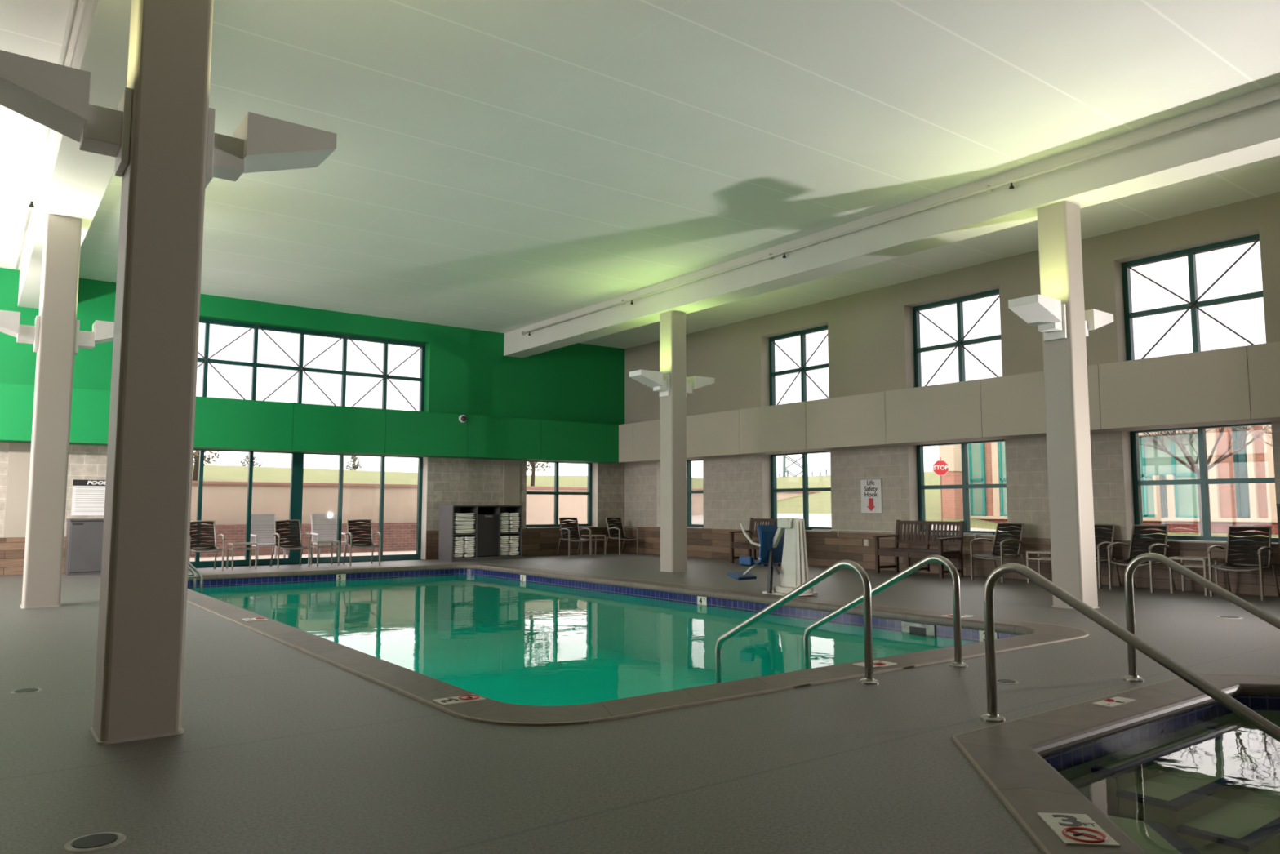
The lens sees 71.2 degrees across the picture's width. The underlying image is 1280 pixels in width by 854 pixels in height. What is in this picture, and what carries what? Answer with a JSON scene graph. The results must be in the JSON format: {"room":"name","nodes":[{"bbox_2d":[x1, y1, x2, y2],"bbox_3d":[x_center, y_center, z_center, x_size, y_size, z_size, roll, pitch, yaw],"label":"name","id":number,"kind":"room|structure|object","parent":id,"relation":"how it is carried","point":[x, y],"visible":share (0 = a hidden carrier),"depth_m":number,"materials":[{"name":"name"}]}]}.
{"room":"indoor swimming pool","nodes":[
{"label":"indoor swimming pool","id":0,"kind":"room"},
{"bbox_2d":[0,267,624,568],"bbox_3d":[-6.778,0.064,18.084,15.720,5.350,0.360,4,-6,-37],"label":"wall","id":1,"kind":"structure","parent":0,"point":[467,371],"depth_m":19.85,"materials":[{"name":"paint"}]},
{"bbox_2d":[15,0,79,269],"bbox_3d":[-4.176,-3.201,6.681,0.120,0.140,19.200,4,-6,-37],"label":"pipe","id":2,"kind":"object","parent":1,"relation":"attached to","point":[32,206],"visible":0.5,"depth_m":9.47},
{"bbox_2d":[17,0,131,308],"bbox_3d":[-3.672,-3.143,6.487,0.500,0.630,22.294,4,-6,-37],"label":"beam","id":3,"kind":"structure","parent":1,"relation":"attached to","point":[74,182],"depth_m":8.77,"materials":[{"name":"white paint"}]},
{"bbox_2d":[71,479,106,515],"bbox_3d":[-9.406,1.247,15.757,1.020,0.620,0.015,4,-6,-37],"label":"sign","id":4,"kind":"object","parent":1,"relation":"attached to","point":[88,497],"visible":0.49,"depth_m":15.59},
{"bbox_2d":[75,487,105,511],"bbox_3d":[-9.423,1.279,15.736,0.871,0.417,0.002,4,-6,-37],"label":"print","id":5,"kind":"object","parent":4,"relation":"attached to","point":[86,499],"depth_m":15.60},
{"bbox_2d":[3,442,519,537],"bbox_3d":[-6.678,1.616,17.778,9.720,2.205,0.045,4,-6,-37],"label":"trim","id":6,"kind":"structure","parent":1,"relation":"attached to","point":[19,453],"depth_m":15.01,"materials":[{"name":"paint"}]},
{"bbox_2d":[189,448,422,567],"bbox_3d":[-6.922,1.602,17.988,5.320,2.270,0.100,4,-6,-37],"label":"window","id":7,"kind":"structure","parent":1,"relation":"in","point":[297,458],"depth_m":18.00,"materials":[{"name":"glass"}]},
{"bbox_2d":[0,382,618,463],"bbox_3d":[-6.734,0.023,17.483,15.066,0.915,0.655,4,-6,-37],"label":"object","id":8,"kind":"structure","parent":1,"relation":"attached to","point":[220,424],"depth_m":17.75,"materials":[{"name":"green paint"}]},
{"bbox_2d":[195,318,426,411],"bbox_3d":[-6.917,-1.143,18.227,5.335,1.695,0.117,4,-6,-37],"label":"window","id":9,"kind":"structure","parent":1,"relation":"in","point":[236,360],"depth_m":18.31,"materials":[{"name":"glass"}]},
{"bbox_2d":[0,527,624,575],"bbox_3d":[-6.675,2.405,17.712,15.690,0.620,0.040,4,-6,-37],"label":"brick wainscot","id":10,"kind":"structure","parent":1,"relation":"attached to","point":[544,541],"depth_m":20.81,"materials":[{"name":"brown wood"}]},
{"bbox_2d":[458,414,466,422],"bbox_3d":[-3.805,-0.178,19.247,0.170,0.170,0.110,4,-6,-37],"label":"security camera","id":11,"kind":"object","parent":1,"relation":"attached to","point":[462,418],"visible":1,"depth_m":19.22,"materials":[{"name":"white plastic"}]},
{"bbox_2d":[525,460,591,527],"bbox_3d":[-2.026,1.611,21.683,2.010,1.630,0.100,4,-6,-37],"label":"window","id":12,"kind":"structure","parent":1,"relation":"in","point":[556,492],"depth_m":21.70,"materials":[{"name":"teal metal"}]},
{"bbox_2d":[521,95,1279,335],"bbox_3d":[3.198,-2.751,12.289,0.120,0.140,19.330,4,-6,-37],"label":"pipe","id":13,"kind":"object","parent":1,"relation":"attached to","point":[988,188],"visible":1,"depth_m":11.01,"materials":[{"name":"metal"}]},
{"bbox_2d":[0,0,1279,348],"bbox_3d":[0.028,-3.334,9.298,16.440,0.250,23.014,4,-6,-37],"label":"ceiling","id":14,"kind":"structure","parent":0,"point":[495,166],"depth_m":9.49,"materials":[{"name":"paint"}]},
{"bbox_2d":[503,83,1279,357],"bbox_3d":[3.737,-2.698,12.041,0.500,0.530,22.294,4,-6,-37],"label":"beam","id":15,"kind":"structure","parent":14,"relation":"attached to","point":[1253,135],"depth_m":11.22,"materials":[{"name":"white paint"}]},
{"bbox_2d":[0,551,1279,853],"bbox_3d":[-0.061,1.931,8.947,15.720,0.001,22.594,4,-6,-37],"label":"floor","id":16,"kind":"structure","parent":0,"point":[282,748],"depth_m":4.14,"materials":[{"name":"concrete"}]},
{"bbox_2d":[9,688,42,693],"bbox_3d":[-3.762,1.617,5.481,0.169,0.008,0.169,4,-6,-37],"label":"floor drain","id":17,"kind":"object","parent":16,"relation":"on","point":[26,691],"visible":1,"depth_m":5.46,"materials":[{"name":"metal"}]},
{"bbox_2d":[20,213,82,608],"bbox_3d":[-6.840,-0.206,10.406,0.376,4.520,0.376,4,-6,-37],"label":"support column","id":18,"kind":"structure","parent":16,"relation":"on","point":[55,361],"depth_m":10.26,"materials":[{"name":"beige paint"}]},
{"bbox_2d":[0,310,39,351],"bbox_3d":[-7.251,-1.100,10.176,0.670,0.400,0.350,4,-6,-37],"label":"uplight","id":19,"kind":"object","parent":18,"relation":"attached to","point":[10,324],"visible":1,"depth_m":10.20,"materials":[{"name":"white"}]},
{"bbox_2d":[74,320,114,355],"bbox_3d":[-6.431,-1.046,10.790,0.670,0.400,0.350,4,-6,-37],"label":"uplight","id":20,"kind":"object","parent":18,"relation":"attached to","point":[102,331],"visible":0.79,"depth_m":10.60,"materials":[{"name":"white"}]},
{"bbox_2d":[64,518,103,575],"bbox_3d":[-9.303,2.034,15.299,0.860,0.930,0.610,4,-6,-37],"label":"storage cabinet","id":21,"kind":"object","parent":16,"relation":"on","point":[84,536],"visible":0.57,"depth_m":14.96,"materials":[{"name":"metal"}]},
{"bbox_2d":[62,831,125,853],"bbox_3d":[-1.835,1.396,3.011,0.182,0.008,0.182,4,-6,-37],"label":"floor drain","id":22,"kind":"object","parent":16,"relation":"on","point":[104,840],"visible":1,"depth_m":3.00,"materials":[{"name":"metal"}]},
{"bbox_2d":[89,0,213,744],"bbox_3d":[-2.532,-0.743,4.700,0.376,4.570,0.376,4,-6,-37],"label":"support column","id":23,"kind":"structure","parent":16,"relation":"on","point":[142,623],"depth_m":4.51,"materials":[{"name":"beige paint"}]},
{"bbox_2d":[0,49,133,177],"bbox_3d":[-2.942,-1.553,4.463,0.670,0.400,0.350,4,-6,-37],"label":"uplight","id":24,"kind":"object","parent":23,"relation":"attached to","point":[55,96],"visible":1,"depth_m":4.41,"materials":[{"name":"white"}]},
{"bbox_2d":[204,107,337,188],"bbox_3d":[-2.122,-1.498,5.077,0.670,0.400,0.350,4,-6,-37],"label":"uplight","id":25,"kind":"object","parent":23,"relation":"attached to","point":[260,143],"visible":0.76,"depth_m":4.95,"materials":[{"name":"white"}]},
{"bbox_2d":[187,520,225,572],"bbox_3d":[-7.824,2.123,16.005,0.595,0.888,0.650,4,-6,-37],"label":"chair","id":26,"kind":"object","parent":16,"relation":"on","point":[202,548],"visible":0.86,"depth_m":16.19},
{"bbox_2d":[226,542,257,569],"bbox_3d":[-7.331,2.369,16.462,0.428,0.469,0.428,4,-6,-37],"label":"side table","id":27,"kind":"object","parent":16,"relation":"on","point":[233,548],"visible":1,"depth_m":16.41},
{"bbox_2d":[270,520,311,568],"bbox_3d":[-6.642,2.209,16.978,0.595,0.888,0.650,4,-6,-34],"label":"chair","id":28,"kind":"object","parent":16,"relation":"on","point":[297,544],"visible":1,"depth_m":17.13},
{"bbox_2d":[310,540,339,566],"bbox_3d":[-6.112,2.449,17.349,0.428,0.469,0.428,4,-6,-37],"label":"side table","id":29,"kind":"object","parent":16,"relation":"on","point":[331,546],"visible":1,"depth_m":17.30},
{"bbox_2d":[343,519,381,565],"bbox_3d":[-5.467,2.263,17.583,0.595,0.888,0.650,3,-6,-30],"label":"chair","id":30,"kind":"object","parent":16,"relation":"on","point":[363,544],"visible":1,"depth_m":17.75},
{"bbox_2d":[438,505,522,561],"bbox_3d":[-3.430,2.276,19.333,1.700,1.165,0.610,4,-7,-39],"label":"towel shelf","id":31,"kind":"object","parent":16,"relation":"on","point":[486,534],"visible":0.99,"depth_m":19.06,"materials":[{"name":"grey laminate"}]},
{"bbox_2d":[453,552,462,557],"bbox_3d":[-3.918,2.698,18.839,0.208,0.086,0.426,4,-6,-38],"label":"folded towel","id":32,"kind":"object","parent":31,"relation":"on","point":[455,555],"visible":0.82,"depth_m":18.68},
{"bbox_2d":[453,548,464,553],"bbox_3d":[-3.887,2.611,18.805,0.208,0.082,0.430,4,-7,-38],"label":"folded towel","id":33,"kind":"object","parent":32,"relation":"on","point":[455,551],"visible":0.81,"depth_m":18.64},
{"bbox_2d":[453,544,463,549],"bbox_3d":[-3.905,2.526,18.840,0.208,0.084,0.432,4,-6,-38],"label":"folded towel","id":34,"kind":"object","parent":33,"relation":"on","point":[455,547],"visible":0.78,"depth_m":18.67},
{"bbox_2d":[453,540,464,545],"bbox_3d":[-3.898,2.438,18.832,0.208,0.086,0.427,4,-7,-39],"label":"folded towel","id":35,"kind":"object","parent":34,"relation":"on","point":[455,542],"visible":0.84,"depth_m":18.68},
{"bbox_2d":[453,528,475,533],"bbox_3d":[-3.794,2.206,18.938,0.457,0.084,0.432,4,-6,-38],"label":"folded towel","id":36,"kind":"object","parent":31,"relation":"on","point":[455,531],"visible":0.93,"depth_m":18.79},
{"bbox_2d":[453,524,474,528],"bbox_3d":[-3.819,2.119,18.943,0.457,0.086,0.426,4,-7,-41],"label":"folded towel","id":37,"kind":"object","parent":36,"relation":"on","point":[455,526],"visible":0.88,"depth_m":18.80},
{"bbox_2d":[453,520,475,524],"bbox_3d":[-3.804,2.035,18.948,0.457,0.082,0.430,4,-6,-38],"label":"folded towel","id":38,"kind":"object","parent":37,"relation":"on","point":[455,522],"visible":0.93,"depth_m":18.79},
{"bbox_2d":[453,516,475,520],"bbox_3d":[-3.790,1.948,18.939,0.457,0.082,0.430,4,-7,-40],"label":"folded towel","id":39,"kind":"object","parent":38,"relation":"on","point":[455,518],"visible":0.95,"depth_m":18.77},
{"bbox_2d":[453,512,475,516],"bbox_3d":[-3.804,1.865,18.975,0.457,0.082,0.430,4,-6,-38],"label":"folded towel","id":40,"kind":"object","parent":39,"relation":"on","point":[455,514],"visible":0.92,"depth_m":18.81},
{"bbox_2d":[462,552,474,557],"bbox_3d":[-3.706,2.709,18.962,0.208,0.086,0.426,4,-7,-40],"label":"folded towel","id":41,"kind":"object","parent":31,"relation":"on","point":[464,554],"visible":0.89,"depth_m":18.81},
{"bbox_2d":[461,548,475,552],"bbox_3d":[-3.699,2.624,18.967,0.208,0.084,0.432,4,-7,-38],"label":"folded towel","id":42,"kind":"object","parent":41,"relation":"on","point":[466,550],"visible":0.76,"depth_m":18.82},
{"bbox_2d":[461,544,474,548],"bbox_3d":[-3.707,2.539,18.973,0.208,0.082,0.430,4,-7,-39],"label":"folded towel","id":43,"kind":"object","parent":42,"relation":"on","point":[465,546],"visible":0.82,"depth_m":18.82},
{"bbox_2d":[462,540,475,544],"bbox_3d":[-3.705,2.453,18.981,0.208,0.084,0.432,4,-7,-41],"label":"folded towel","id":44,"kind":"object","parent":43,"relation":"on","point":[466,542],"visible":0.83,"depth_m":18.83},
{"bbox_2d":[457,536,475,540],"bbox_3d":[-3.696,2.368,18.987,0.208,0.082,0.430,4,-7,-39],"label":"folded towel","id":45,"kind":"object","parent":44,"relation":"on","point":[466,538],"visible":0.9,"depth_m":18.84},
{"bbox_2d":[506,551,519,555],"bbox_3d":[-2.859,2.770,19.643,0.208,0.086,0.427,4,-7,-41],"label":"folded towel","id":46,"kind":"object","parent":31,"relation":"on","point":[510,553],"visible":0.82,"depth_m":19.49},
{"bbox_2d":[507,528,519,532],"bbox_3d":[-2.874,2.276,19.730,0.208,0.086,0.426,4,-7,-39],"label":"folded towel","id":47,"kind":"object","parent":31,"relation":"on","point":[510,530],"visible":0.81,"depth_m":19.58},
{"bbox_2d":[506,524,519,528],"bbox_3d":[-2.862,2.188,19.707,0.208,0.084,0.432,4,-7,-41],"label":"folded towel","id":48,"kind":"object","parent":47,"relation":"on","point":[510,526],"visible":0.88,"depth_m":19.56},
{"bbox_2d":[556,517,591,556],"bbox_3d":[-1.539,2.543,20.712,0.595,0.888,0.650,3,-6,-32],"label":"chair","id":49,"kind":"object","parent":16,"relation":"on","point":[574,538],"visible":1,"depth_m":20.85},
{"bbox_2d":[580,534,605,555],"bbox_3d":[-1.097,2.777,21.031,0.428,0.469,0.428,4,-6,-37],"label":"side table","id":50,"kind":"object","parent":16,"relation":"on","point":[595,535],"visible":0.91,"depth_m":20.99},
{"bbox_2d":[605,516,638,555],"bbox_3d":[-0.466,2.622,21.602,0.595,0.888,0.650,4,-7,-40],"label":"chair","id":51,"kind":"object","parent":16,"relation":"on","point":[621,535],"visible":0.99,"depth_m":21.71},
{"bbox_2d":[186,563,1088,726],"bbox_3d":[-1.968,2.645,11.171,6.160,1.074,12.580,4,-6,-37],"label":"swimming pool","id":52,"kind":"object","parent":16,"relation":"in","point":[481,642],"visible":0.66,"depth_m":12.14,"materials":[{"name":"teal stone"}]},
{"bbox_2d":[187,565,196,589],"bbox_3d":[-7.421,2.318,14.100,0.775,1.250,0.107,4,-6,-37],"label":"ladder rail","id":53,"kind":"object","parent":52,"relation":"attached to","point":[190,569],"visible":0.19,"depth_m":14.29,"materials":[{"name":"silver metal"}]},
{"bbox_2d":[187,561,203,591],"bbox_3d":[-7.120,2.283,13.702,0.775,1.250,0.107,4,-6,-37],"label":"ladder rail","id":54,"kind":"object","parent":52,"relation":"attached to","point":[190,565],"visible":0.25,"depth_m":13.88,"materials":[{"name":"silver metal"}]},
{"bbox_2d":[727,517,817,595],"bbox_3d":[1.711,1.681,11.745,0.645,0.970,1.163,4,-6,-37],"label":"lift","id":55,"kind":"object","parent":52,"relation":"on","point":[776,546],"visible":0.96,"depth_m":11.44,"materials":[{"name":"white plastic"}]},
{"bbox_2d":[715,560,879,684],"bbox_3d":[1.050,1.617,6.317,0.124,1.396,1.534,4,-6,-37],"label":"handrail","id":56,"kind":"object","parent":52,"relation":"attached to","point":[868,679],"visible":0.96,"depth_m":6.03,"materials":[{"name":"silver metal"}]},
{"bbox_2d":[803,555,968,669],"bbox_3d":[1.840,1.670,6.918,0.124,1.396,1.534,4,-6,-37],"label":"handrail","id":57,"kind":"object","parent":52,"relation":"attached to","point":[958,663],"visible":0.96,"depth_m":6.63,"materials":[{"name":"silver metal"}]},
{"bbox_2d":[659,310,688,572],"bbox_3d":[0.593,0.241,15.977,0.376,4.620,0.376,4,-6,-37],"label":"support column","id":58,"kind":"structure","parent":16,"relation":"on","point":[673,407],"depth_m":15.83,"materials":[{"name":"beige paint"}]},
{"bbox_2d":[629,369,669,396],"bbox_3d":[0.183,-0.763,15.757,0.670,0.400,0.350,4,-6,-37],"label":"uplight","id":59,"kind":"object","parent":58,"relation":"attached to","point":[660,382],"visible":1,"depth_m":15.69,"materials":[{"name":"white"}]},
{"bbox_2d":[685,375,715,394],"bbox_3d":[1.003,-0.708,16.371,0.670,0.400,0.350,4,-6,-37],"label":"uplight","id":60,"kind":"object","parent":58,"relation":"attached to","point":[694,382],"visible":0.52,"depth_m":16.22,"materials":[{"name":"white"}]},
{"bbox_2d":[728,517,799,566],"bbox_3d":[2.457,2.263,17.730,0.634,0.903,1.395,4,-6,-35],"label":"garden bench","id":61,"kind":"object","parent":16,"relation":"on","point":[743,544],"visible":0.44,"depth_m":18.08,"materials":[{"name":"brown wood"}]},
{"bbox_2d":[872,520,964,578],"bbox_3d":[4.631,2.008,14.883,0.634,0.903,1.395,3,-6,-33],"label":"garden bench","id":62,"kind":"object","parent":16,"relation":"on","point":[896,552],"visible":0.98,"depth_m":14.91,"materials":[{"name":"brown wood"}]},
{"bbox_2d":[969,522,1025,582],"bbox_3d":[5.537,1.919,13.761,0.650,0.888,0.595,3,-6,-30],"label":"chair","id":63,"kind":"object","parent":16,"relation":"on","point":[997,552],"visible":0.98,"depth_m":13.84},
{"bbox_2d":[996,679,1019,684],"bbox_3d":[2.363,1.642,5.769,0.156,0.008,0.156,4,-6,-37],"label":"floor drain","id":64,"kind":"object","parent":16,"relation":"on","point":[998,681],"visible":0.88,"depth_m":5.74,"materials":[{"name":"metal"}]},
{"bbox_2d":[1026,550,1051,582],"bbox_3d":[6.050,2.083,13.286,0.428,0.469,0.428,5,-7,-42],"label":"side table","id":65,"kind":"object","parent":16,"relation":"on","point":[1038,557],"visible":0.51,"depth_m":13.30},
{"bbox_2d":[1036,200,1099,608],"bbox_3d":[4.902,-0.271,10.269,0.376,4.620,0.376,4,-6,-37],"label":"support column","id":66,"kind":"structure","parent":16,"relation":"on","point":[1071,509],"depth_m":10.13,"materials":[{"name":"beige paint"}]},
{"bbox_2d":[1008,293,1066,341],"bbox_3d":[4.492,-1.215,10.044,0.670,0.400,0.350,4,-6,-37],"label":"uplight","id":67,"kind":"object","parent":66,"relation":"attached to","point":[1046,313],"visible":1,"depth_m":9.98,"materials":[{"name":"white"}]},
{"bbox_2d":[1084,308,1113,336],"bbox_3d":[5.312,-1.160,10.658,0.670,0.400,0.350,4,-6,-37],"label":"uplight","id":68,"kind":"object","parent":66,"relation":"attached to","point":[1094,318],"visible":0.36,"depth_m":10.49,"materials":[{"name":"white"}]},
{"bbox_2d":[1093,523,1121,588],"bbox_3d":[6.439,1.833,12.798,0.650,0.888,0.595,4,-6,-37],"label":"chair","id":69,"kind":"object","parent":16,"relation":"on","point":[1100,557],"visible":0.47,"depth_m":12.81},
{"bbox_2d":[951,673,1279,853],"bbox_3d":[3.939,1.791,3.384,5.636,0.764,4.426,4,-6,-37],"label":"hot tub","id":70,"kind":"object","parent":16,"relation":"in","point":[1164,766],"visible":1,"depth_m":4.45,"materials":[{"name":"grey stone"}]},
{"bbox_2d":[980,563,1279,742],"bbox_3d":[2.340,1.345,4.155,0.124,1.350,1.666,4,-6,-37],"label":"handrail","id":71,"kind":"object","parent":70,"relation":"attached to","point":[1239,708],"visible":1,"depth_m":4.37,"materials":[{"name":"silver metal"}]},
{"bbox_2d":[1122,552,1279,681],"bbox_3d":[3.683,1.442,5.235,0.124,1.350,1.666,4,-6,-37],"label":"handrail","id":72,"kind":"object","parent":70,"relation":"attached to","point":[1133,676],"visible":1,"depth_m":5.75,"materials":[{"name":"silver metal"}]},
{"bbox_2d":[1106,524,1176,592],"bbox_3d":[6.831,1.777,12.179,0.650,0.888,0.595,3,-6,-33],"label":"chair","id":73,"kind":"object","parent":16,"relation":"on","point":[1136,542],"visible":0.82,"depth_m":12.27,"materials":[{"name":"plastic"}]},
{"bbox_2d":[1168,555,1217,595],"bbox_3d":[7.246,1.940,11.702,0.428,0.469,0.428,4,-7,-40],"label":"side table","id":74,"kind":"object","parent":16,"relation":"on","point":[1204,566],"visible":0.83,"depth_m":11.68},
{"bbox_2d":[1215,615,1243,618],"bbox_3d":[6.019,1.942,9.130,0.234,0.008,0.234,4,-6,-37],"label":"floor drain","id":75,"kind":"object","parent":16,"relation":"on","point":[1219,616],"visible":1,"depth_m":9.09,"materials":[{"name":"plastic"}]},
{"bbox_2d":[1207,525,1279,600],"bbox_3d":[7.578,1.691,11.223,0.650,0.888,0.595,4,-6,-38],"label":"chair","id":76,"kind":"object","parent":16,"relation":"on","point":[1231,564],"visible":1,"depth_m":11.32,"materials":[{"name":"metal"}]},
{"bbox_2d":[1275,503,1279,552],"bbox_3d":[8.350,1.450,10.130,0.610,1.165,1.700,4,-6,-37],"label":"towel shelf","id":77,"kind":"object","parent":16,"relation":"on","point":[1277,505],"visible":1,"depth_m":10.65,"materials":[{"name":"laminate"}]},
{"bbox_2d":[624,191,1279,542],"bbox_3d":[6.347,-0.302,14.022,0.360,5.350,22.654,4,-6,-37],"label":"wall","id":78,"kind":"structure","parent":0,"point":[870,333],"depth_m":16.03,"materials":[{"name":"paint"}]},
{"bbox_2d":[686,458,703,527],"bbox_3d":[1.153,1.541,20.994,0.100,1.615,1.700,4,-6,-37],"label":"window","id":79,"kind":"structure","parent":78,"relation":"in","point":[695,500],"depth_m":20.82,"materials":[{"name":"teal metal"}]},
{"bbox_2d":[768,324,829,405],"bbox_3d":[3.342,-1.139,18.295,0.117,1.695,1.864,4,-6,-37],"label":"window","id":80,"kind":"structure","parent":78,"relation":"in","point":[798,361],"depth_m":18.38,"materials":[{"name":"glass"}]},
{"bbox_2d":[770,450,831,529],"bbox_3d":[3.349,1.280,18.084,0.100,1.615,1.850,4,-6,-37],"label":"window","id":81,"kind":"structure","parent":78,"relation":"in","point":[805,489],"depth_m":18.11,"materials":[{"name":"teal metal"}]},
{"bbox_2d":[860,478,882,513],"bbox_3d":[4.236,1.268,16.386,0.014,0.625,0.480,4,-6,-37],"label":"sign","id":82,"kind":"object","parent":78,"relation":"attached to","point":[871,497],"visible":1,"depth_m":16.38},
{"bbox_2d":[525,525,1279,545],"bbox_3d":[4.921,1.670,13.312,3.100,0.040,21.569,4,-6,-37],"label":"trim","id":83,"kind":"structure","parent":78,"relation":"attached to","point":[993,535],"depth_m":14.55,"materials":[{"name":"stone"}]},
{"bbox_2d":[812,528,992,538],"bbox_3d":[4.511,1.899,15.796,0.157,0.126,3.800,4,-6,-37],"label":"pole","id":84,"kind":"object","parent":83,"relation":"on","point":[837,531],"visible":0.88,"depth_m":16.02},
{"bbox_2d":[618,341,1279,462],"bbox_3d":[6.246,-0.353,13.313,0.655,0.915,21.639,4,-6,-37],"label":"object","id":85,"kind":"structure","parent":78,"relation":"attached to","point":[1241,384],"depth_m":13.88,"materials":[{"name":"beige paint"}]},
{"bbox_2d":[623,525,1279,596],"bbox_3d":[6.304,2.017,13.555,0.040,0.648,22.294,4,-6,-37],"label":"wainscoting","id":86,"kind":"structure","parent":78,"relation":"attached to","point":[823,548],"depth_m":14.60,"materials":[{"name":"brown wood"}]},
{"bbox_2d":[911,288,1002,386],"bbox_3d":[5.527,-1.398,15.402,0.117,1.695,1.864,4,-6,-37],"label":"window","id":87,"kind":"structure","parent":78,"relation":"in","point":[956,340],"depth_m":15.43,"materials":[{"name":"glass"}]},
{"bbox_2d":[916,439,1008,534],"bbox_3d":[5.534,1.020,15.190,0.100,1.615,1.850,4,-6,-37],"label":"window","id":88,"kind":"structure","parent":78,"relation":"in","point":[966,486],"depth_m":15.22,"materials":[{"name":"teal metal"}]},
{"bbox_2d":[1121,233,1266,360],"bbox_3d":[7.735,-1.661,12.476,0.117,1.695,1.864,4,-6,-37],"label":"window","id":89,"kind":"structure","parent":78,"relation":"in","point":[1206,297],"depth_m":12.45,"materials":[{"name":"glass"}]},
{"bbox_2d":[1129,422,1279,542],"bbox_3d":[7.742,0.758,12.264,0.100,1.615,1.850,4,-6,-37],"label":"window","id":90,"kind":"structure","parent":78,"relation":"in","point":[1203,481],"depth_m":12.28,"materials":[{"name":"teal metal"}]},
{"label":"outside","id":91,"kind":"structure","parent":0,"visible":0},
{"bbox_2d":[776,471,1278,537],"bbox_3d":[23.138,6.798,85.944,99.400,2.976,170.000,4,-6,-37],"label":"lawn","id":92,"kind":"structure","parent":91,"point":[819,502],"depth_m":29.62,"materials":[{"name":"plant"}]},
{"bbox_2d":[782,453,802,476],"bbox_3d":[16.407,2.239,94.838,4.400,7.590,2.500,-1,-5,6],"label":"pylon","id":93,"kind":"object","parent":92,"relation":"on","point":[784,457],"visible":0.16,"depth_m":93.60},
{"bbox_2d":[938,424,1278,534],"bbox_3d":[18.935,0.808,15.967,6.530,3.120,26.780,4,-6,-37],"label":"brick building","id":94,"kind":"structure","parent":92,"relation":"on","point":[1176,507],"depth_m":20.36,"materials":[{"name":"brick"}]},
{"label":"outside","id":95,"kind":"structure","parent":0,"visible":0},
{"bbox_2d":[777,513,1278,537],"bbox_3d":[0.139,2.981,28.100,7.020,0.524,105.000,4,-6,-37],"label":"pavement","id":96,"kind":"structure","parent":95,"point":[818,520],"depth_m":24.38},
{"bbox_2d":[933,457,948,520],"bbox_3d":[7.839,1.792,23.232,0.392,2.020,0.050,-2,-5,18],"label":"stop sign","id":97,"kind":"object","parent":96,"relation":"on","point":[940,467],"visible":1,"depth_m":23.27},
{"bbox_2d":[1138,425,1271,536],"bbox_3d":[10.151,0.700,16.314,2.322,2.842,3.297,-2,-6,23],"label":"bare tree","id":98,"kind":"object","parent":96,"relation":"on","point":[1193,466],"visible":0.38,"depth_m":15.98,"materials":[{"name":"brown plant"}]},
{"bbox_2d":[1230,424,1272,446],"bbox_3d":[10.354,0.516,13.208,2.860,2.706,2.642,-5,-7,43],"label":"bare tree","id":99,"kind":"object","parent":96,"relation":"on","point":[1269,427],"visible":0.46,"depth_m":13.88,"materials":[{"name":"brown plant"}]},
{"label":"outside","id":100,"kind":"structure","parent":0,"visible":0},
{"bbox_2d":[192,464,794,488],"bbox_3d":[-6.895,2.515,38.220,85.000,0.913,22.500,4,-6,-37],"label":"grass berm","id":101,"kind":"structure","parent":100,"point":[211,473],"depth_m":27.91,"materials":[{"name":"plant"}]},
{"bbox_2d":[191,450,222,480],"bbox_3d":[-11.128,0.423,22.454,1.381,2.145,1.430,4,-6,-37],"label":"tree","id":102,"kind":"object","parent":101,"relation":"on","point":[195,475],"visible":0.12,"depth_m":22.38,"materials":[{"name":"grey plant"}]},
{"bbox_2d":[237,453,262,466],"bbox_3d":[-15.798,1.584,36.296,0.943,1.110,1.007,4,-6,-37],"label":"tree","id":103,"kind":"object","parent":101,"relation":"on","point":[247,455],"visible":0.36,"depth_m":36.26,"materials":[{"name":"grey plant"}]},
{"bbox_2d":[345,455,362,470],"bbox_3d":[-12.429,1.732,38.825,0.674,1.262,0.679,4,-6,-37],"label":"tree","id":104,"kind":"object","parent":101,"relation":"on","point":[353,458],"visible":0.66,"depth_m":38.79,"materials":[{"name":"grey plant"}]},
{"bbox_2d":[526,462,554,486],"bbox_3d":[-3.490,0.862,28.935,2.066,2.322,2.035,0,-5,1],"label":"tree","id":105,"kind":"object","parent":101,"relation":"on","point":[532,464],"visible":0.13,"depth_m":28.84,"materials":[{"name":"grey plant"}]},
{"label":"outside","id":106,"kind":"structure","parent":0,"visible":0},
{"bbox_2d":[189,550,416,561],"bbox_3d":[-6.072,2.672,10.376,31.000,1.180,24.200,4,-6,-37],"label":"ground","id":107,"kind":"structure","parent":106,"point":[387,553],"depth_m":21.21,"materials":[{"name":"concrete"}]},
{"bbox_2d":[250,514,287,559],"bbox_3d":[-7.776,2.317,18.605,0.630,0.998,0.789,4,-7,-40],"label":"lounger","id":108,"kind":"object","parent":107,"relation":"on","point":[257,535],"visible":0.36,"depth_m":18.81,"materials":[{"name":"white plastic"}]},
{"bbox_2d":[190,522,416,557],"bbox_3d":[-12.173,2.510,19.289,15.900,0.735,0.500,4,-6,-37],"label":"brick wall","id":109,"kind":"structure","parent":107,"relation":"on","point":[397,536],"depth_m":22.23,"materials":[{"name":"brick"}]},
{"bbox_2d":[310,513,346,557],"bbox_3d":[-6.753,2.385,19.371,0.630,0.998,0.789,3,-6,-34],"label":"armchair","id":110,"kind":"object","parent":107,"relation":"on","point":[317,519],"visible":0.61,"depth_m":19.59,"materials":[{"name":"white plastic"}]},
{"bbox_2d":[190,480,820,524],"bbox_3d":[-7.638,2.398,23.350,36.000,1.840,0.400,4,-6,-37],"label":"wall","id":111,"kind":"structure","parent":107,"relation":"on","point":[223,502],"depth_m":23.09,"materials":[{"name":"pink paint"}]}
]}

